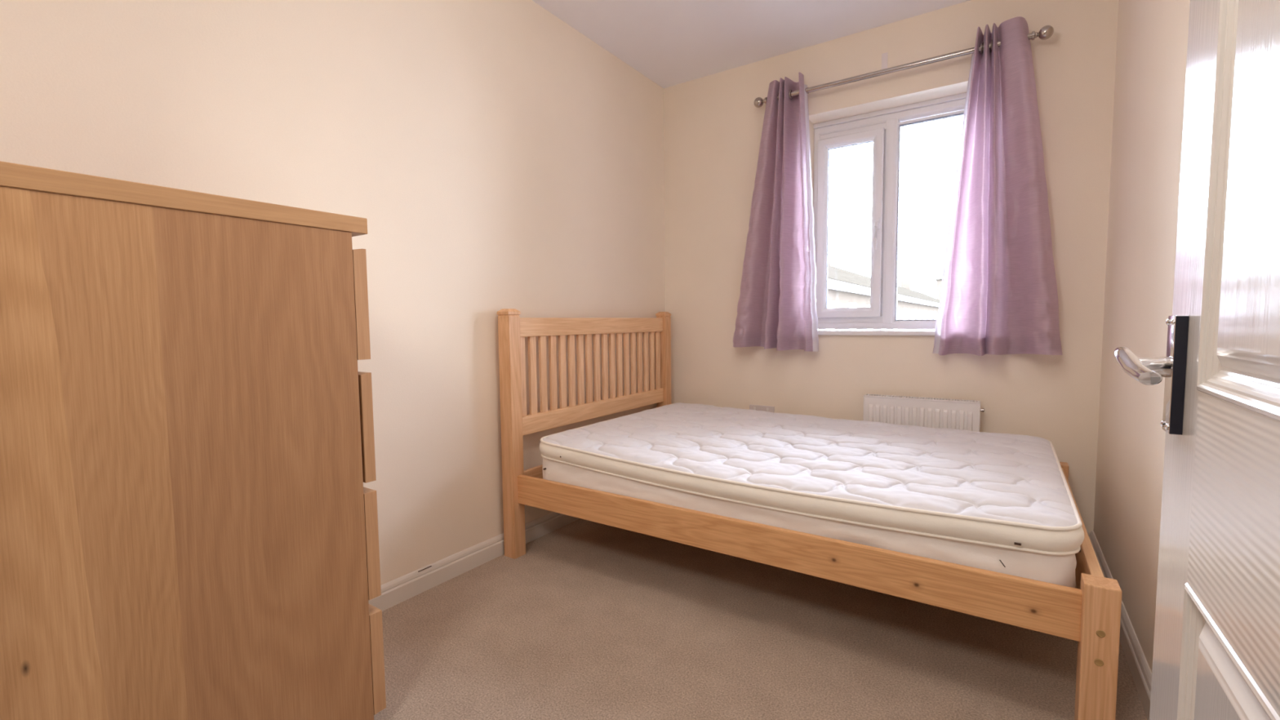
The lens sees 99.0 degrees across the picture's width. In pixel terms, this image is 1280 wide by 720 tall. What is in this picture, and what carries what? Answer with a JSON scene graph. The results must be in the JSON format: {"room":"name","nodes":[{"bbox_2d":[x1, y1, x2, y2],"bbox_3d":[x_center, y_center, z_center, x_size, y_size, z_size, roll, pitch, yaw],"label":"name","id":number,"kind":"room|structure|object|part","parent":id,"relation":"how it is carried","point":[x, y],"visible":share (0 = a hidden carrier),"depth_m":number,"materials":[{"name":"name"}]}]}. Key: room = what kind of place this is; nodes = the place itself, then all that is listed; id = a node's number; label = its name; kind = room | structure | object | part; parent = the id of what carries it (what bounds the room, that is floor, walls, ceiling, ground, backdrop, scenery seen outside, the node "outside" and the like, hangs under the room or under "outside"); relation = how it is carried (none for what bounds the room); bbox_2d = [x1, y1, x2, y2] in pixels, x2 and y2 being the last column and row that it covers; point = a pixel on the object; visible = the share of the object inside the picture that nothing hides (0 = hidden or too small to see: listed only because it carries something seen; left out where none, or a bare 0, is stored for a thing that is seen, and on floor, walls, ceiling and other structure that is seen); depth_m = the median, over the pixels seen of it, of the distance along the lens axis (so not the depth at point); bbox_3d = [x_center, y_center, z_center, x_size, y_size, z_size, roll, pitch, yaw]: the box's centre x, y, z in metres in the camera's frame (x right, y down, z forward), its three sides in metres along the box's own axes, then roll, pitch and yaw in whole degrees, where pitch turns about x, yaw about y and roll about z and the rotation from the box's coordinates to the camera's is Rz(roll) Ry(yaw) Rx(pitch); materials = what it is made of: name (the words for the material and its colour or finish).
{"room":"bedroom","nodes":[
{"label":"bedroom","id":0,"kind":"room"},
{"bbox_2d":[0,0,665,585],"bbox_3d":[-1.545,-0.268,0.976,0.120,2.400,6.503,2,5,34],"label":"wall","id":1,"kind":"structure","parent":0,"point":[495,156],"depth_m":1.97,"materials":[{"name":"beige paint"}]},
{"bbox_2d":[368,511,579,611],"bbox_3d":[-0.627,0.793,2.287,0.016,0.085,2.883,2,5,34],"label":"baseboard","id":2,"kind":"structure","parent":1,"relation":"attached to","point":[394,592],"depth_m":2.13,"materials":[{"name":"white paint"}]},
{"bbox_2d":[532,0,969,88],"bbox_3d":[-0.100,-1.463,-0.083,3.627,0.100,6.503,2,5,34],"label":"ceiling","id":3,"kind":"structure","parent":0,"point":[670,42],"depth_m":2.62,"materials":[{"name":"white paint"}]},
{"bbox_2d":[373,518,1147,719],"bbox_3d":[-0.074,1.011,0.088,3.627,0.060,6.503,2,5,34],"label":"floor","id":4,"kind":"structure","parent":0,"point":[595,620],"depth_m":1.65,"materials":[{"name":"beige carpet"}]},
{"bbox_2d":[0,160,386,719],"bbox_3d":[-1.019,0.298,1.187,0.520,1.230,0.641,2,5,34],"label":"dresser","id":5,"kind":"object","parent":4,"relation":"on","point":[188,520],"visible":1,"depth_m":0.99,"materials":[{"name":"brown wood"}]},
{"bbox_3d":[-1.025,-0.297,1.145,0.520,0.036,0.641,2,5,34],"label":"panel","id":6,"kind":"part","parent":5,"relation":"part of","materials":[{"name":"brown wood"}]},
{"bbox_3d":[-0.856,-0.136,1.407,0.513,0.256,0.030,2,5,34],"label":"drawer","id":7,"kind":"part","parent":5,"relation":"part of","materials":[{"name":"brown wood"}]},
{"bbox_3d":[-0.852,0.152,1.429,0.513,0.258,0.025,2,5,34],"label":"drawer","id":8,"kind":"part","parent":5,"relation":"part of","materials":[{"name":"brown wood"}]},
{"bbox_3d":[-0.850,0.434,1.447,0.513,0.258,0.030,2,5,34],"label":"drawer","id":9,"kind":"part","parent":5,"relation":"part of","materials":[{"name":"brown wood"}]},
{"bbox_3d":[-0.847,0.725,1.467,0.513,0.248,0.030,2,5,34],"label":"drawer","id":10,"kind":"part","parent":5,"relation":"part of","materials":[{"name":"brown wood"}]},
{"bbox_2d":[497,308,1121,719],"bbox_3d":[0.598,0.299,2.281,1.978,1.046,1.301,2,5,34],"label":"frame","id":11,"kind":"object","parent":4,"relation":"on","point":[1089,614],"visible":0.72,"depth_m":1.85,"materials":[{"name":"brown wood"}]},
{"bbox_3d":[-0.538,0.309,2.300,0.068,1.046,0.068,2,5,34],"label":"headboard post","id":12,"kind":"part","parent":11,"relation":"part of","materials":[{"name":"brown wood"}]},
{"bbox_3d":[-0.190,0.503,2.824,0.024,0.118,1.171,2,5,34],"label":"head cross rail","id":13,"kind":"part","parent":11,"relation":"part of","materials":[{"name":"brown wood"}]},
{"bbox_3d":[-0.201,-0.174,2.780,0.030,0.081,1.175,2,5,34],"label":"headboard rail","id":14,"kind":"part","parent":11,"relation":"part of","materials":[{"name":"brown wood"}]},
{"bbox_3d":[-0.196,0.247,2.809,0.030,0.081,1.175,2,5,34],"label":"headboard rail","id":15,"kind":"part","parent":11,"relation":"part of","materials":[{"name":"brown wood"}]},
{"bbox_3d":[0.146,0.232,3.322,0.068,1.046,0.068,2,5,34],"label":"headboard post","id":16,"kind":"part","parent":11,"relation":"part of","materials":[{"name":"brown wood"}]},
{"bbox_3d":[0.262,0.570,1.790,1.850,0.118,0.024,2,5,34],"label":"rail","id":17,"kind":"part","parent":11,"relation":"part of","materials":[{"name":"brown wood"}]},
{"bbox_2d":[539,402,1084,587],"bbox_3d":[0.630,0.412,2.269,1.797,0.221,1.219,2,5,34],"label":"mattress","id":18,"kind":"object","parent":11,"relation":"on","point":[1002,503],"visible":0.98,"depth_m":1.82,"materials":[{"name":"white fabric"}]},
{"bbox_3d":[0.631,0.452,2.273,1.773,0.141,1.192,2,5,34],"label":"panel","id":19,"kind":"part","parent":18,"relation":"part of","materials":[{"name":"white fabric"}]},
{"bbox_3d":[1.739,0.619,2.284,0.066,0.383,0.066,2,5,34],"label":"foot post","id":20,"kind":"part","parent":11,"relation":"part of","materials":[{"name":"brown wood"}]},
{"bbox_3d":[1.397,0.548,1.765,0.025,0.141,1.171,2,5,34],"label":"foot rail","id":21,"kind":"part","parent":11,"relation":"part of","materials":[{"name":"brown wood"}]},
{"bbox_3d":[1.055,0.697,1.262,0.066,0.383,0.066,2,5,34],"label":"foot post","id":22,"kind":"part","parent":11,"relation":"part of","materials":[{"name":"brown wood"}]},
{"bbox_2d":[663,0,1118,535],"bbox_3d":[1.109,-0.430,2.938,2.107,2.400,0.280,2,5,34],"label":"wall","id":23,"kind":"structure","parent":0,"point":[713,125],"depth_m":2.65,"materials":[{"name":"beige paint"}]},
{"bbox_2d":[749,404,774,412],"bbox_3d":[0.689,0.301,3.097,0.146,0.086,0.014,2,5,34],"label":"wall socket","id":24,"kind":"object","parent":23,"relation":"attached to","point":[757,407],"visible":0.41,"depth_m":3.09,"materials":[{"name":"white plastic"}]},
{"bbox_2d":[881,52,888,69],"bbox_3d":[1.182,-1.445,2.642,0.027,0.073,0.003,2,5,34],"label":"wall plate","id":25,"kind":"object","parent":23,"relation":"attached to","point":[885,55],"visible":0.96,"depth_m":2.64,"materials":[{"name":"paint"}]},
{"bbox_2d":[813,92,966,335],"bbox_3d":[1.272,-0.700,2.753,0.892,1.145,0.232,2,5,34],"label":"window","id":26,"kind":"structure","parent":23,"relation":"attached to","point":[882,127],"depth_m":2.83,"materials":[{"name":"white plastic"}]},
{"bbox_3d":[1.214,-0.641,2.811,0.020,0.145,0.034,2,5,34],"label":"lever","id":27,"kind":"part","parent":26,"relation":"part of","materials":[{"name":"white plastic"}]},
{"bbox_3d":[1.270,-0.139,2.779,0.892,0.022,0.202,2,5,34],"label":"sill","id":28,"kind":"part","parent":26,"relation":"part of","materials":[{"name":"white plastic"}]},
{"bbox_3d":[1.227,-0.707,2.825,0.020,0.060,0.014,2,5,34],"label":"handle","id":29,"kind":"part","parent":26,"relation":"part of","materials":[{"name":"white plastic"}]},
{"bbox_3d":[1.311,-1.265,2.781,0.832,0.022,0.072,2,5,34],"label":"head trim","id":30,"kind":"part","parent":26,"relation":"part of","materials":[{"name":"white plastic"}]},
{"bbox_2d":[753,25,1053,107],"bbox_3d":[1.162,-1.358,2.600,1.285,0.052,0.106,2,5,34],"label":"pole","id":31,"kind":"object","parent":23,"relation":"attached to","point":[1046,32],"visible":0.74,"depth_m":2.52,"materials":[{"name":"silver metal"}]},
{"bbox_2d":[733,71,818,351],"bbox_3d":[0.705,-0.747,2.897,0.476,1.399,0.137,2,5,34],"label":"curtain","id":32,"kind":"object","parent":31,"relation":"hanging from","point":[776,307],"visible":0.99,"depth_m":2.87,"materials":[{"name":"purple fabric"}]},
{"bbox_2d":[932,16,1062,355],"bbox_3d":[1.537,-0.714,2.349,0.485,1.398,0.143,3,5,39],"label":"curtain","id":33,"kind":"object","parent":31,"relation":"hanging from","point":[999,295],"visible":0.98,"depth_m":2.34,"materials":[{"name":"purple fabric"}]},
{"bbox_2d":[862,393,984,431],"bbox_3d":[1.337,0.484,2.626,0.562,0.614,0.099,2,5,34],"label":"radiator","id":34,"kind":"object","parent":23,"relation":"attached to","point":[930,412],"visible":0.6,"depth_m":2.56,"materials":[{"name":"white metal"}]},
{"bbox_2d":[863,393,979,404],"bbox_3d":[1.326,0.182,2.594,0.487,0.008,0.058,2,5,34],"label":"grille","id":35,"kind":"object","parent":34,"relation":"attached to","point":[878,397],"depth_m":2.59,"materials":[{"name":"white metal"}]},
{"bbox_2d":[1093,0,1190,671],"bbox_3d":[1.206,-0.304,1.084,0.120,2.400,3.263,2,5,34],"label":"wall","id":36,"kind":"structure","parent":0,"point":[1151,53],"depth_m":1.65,"materials":[{"name":"beige paint"}]},
{"bbox_2d":[1088,530,1151,719],"bbox_3d":[1.112,0.855,1.127,0.016,0.085,2.883,2,5,34],"label":"baseboard","id":37,"kind":"structure","parent":36,"relation":"attached to","point":[1140,671],"depth_m":1.52,"materials":[{"name":"white paint"}]},
{"bbox_2d":[1114,0,1279,719],"bbox_3d":[0.502,-0.047,0.427,0.104,1.977,0.863,2,5,34],"label":"door","id":38,"kind":"structure","parent":36,"relation":"in","point":[1216,655],"depth_m":0.59,"materials":[{"name":"white wood"}]},
{"bbox_3d":[0.660,0.006,0.733,0.025,0.044,0.106,1,4,23],"label":"handle lever","id":39,"kind":"part","parent":38,"relation":"part of","materials":[{"name":"silver metal"}]},
{"bbox_3d":[0.713,0.019,0.729,0.013,0.157,0.038,2,5,34],"label":"plate","id":40,"kind":"part","parent":38,"relation":"part of","materials":[{"name":"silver metal"}]},
{"label":"outside","id":41,"kind":"structure","parent":0,"visible":0},
{"bbox_3d":[33.167,-1.338,70.878,100.000,0.300,145.677,2,5,34],"label":"ground","id":42,"kind":"structure","parent":41,"visible":0},
{"bbox_2d":[817,253,939,330],"bbox_3d":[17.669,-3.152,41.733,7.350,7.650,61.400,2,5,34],"label":"house","id":43,"kind":"structure","parent":42,"relation":"on","point":[846,289],"depth_m":28.40,"materials":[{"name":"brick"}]},
{"bbox_3d":[6.691,-1.453,19.186,0.015,1.050,1.000,2,5,34],"label":"pane","id":44,"kind":"part","parent":43,"relation":"part of","materials":[{"name":"white plastic"}]},
{"bbox_3d":[8.579,-1.667,22.005,0.015,1.050,1.000,2,5,34],"label":"pane","id":45,"kind":"part","parent":43,"relation":"part of","materials":[{"name":"white plastic"}]},
{"bbox_3d":[16.132,-2.523,33.283,0.015,1.050,1.000,2,5,34],"label":"pane","id":46,"kind":"part","parent":43,"relation":"part of","materials":[{"name":"glass"}]},
{"bbox_3d":[18.020,-2.737,36.102,0.015,1.050,1.000,2,5,34],"label":"pane","id":47,"kind":"part","parent":43,"relation":"part of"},
{"bbox_2d":[934,278,942,300],"bbox_3d":[45.561,-6.554,75.253,7.550,9.250,16.400,2,5,34],"label":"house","id":48,"kind":"structure","parent":42,"relation":"on","point":[939,285],"depth_m":70.22,"materials":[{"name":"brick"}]}
]}

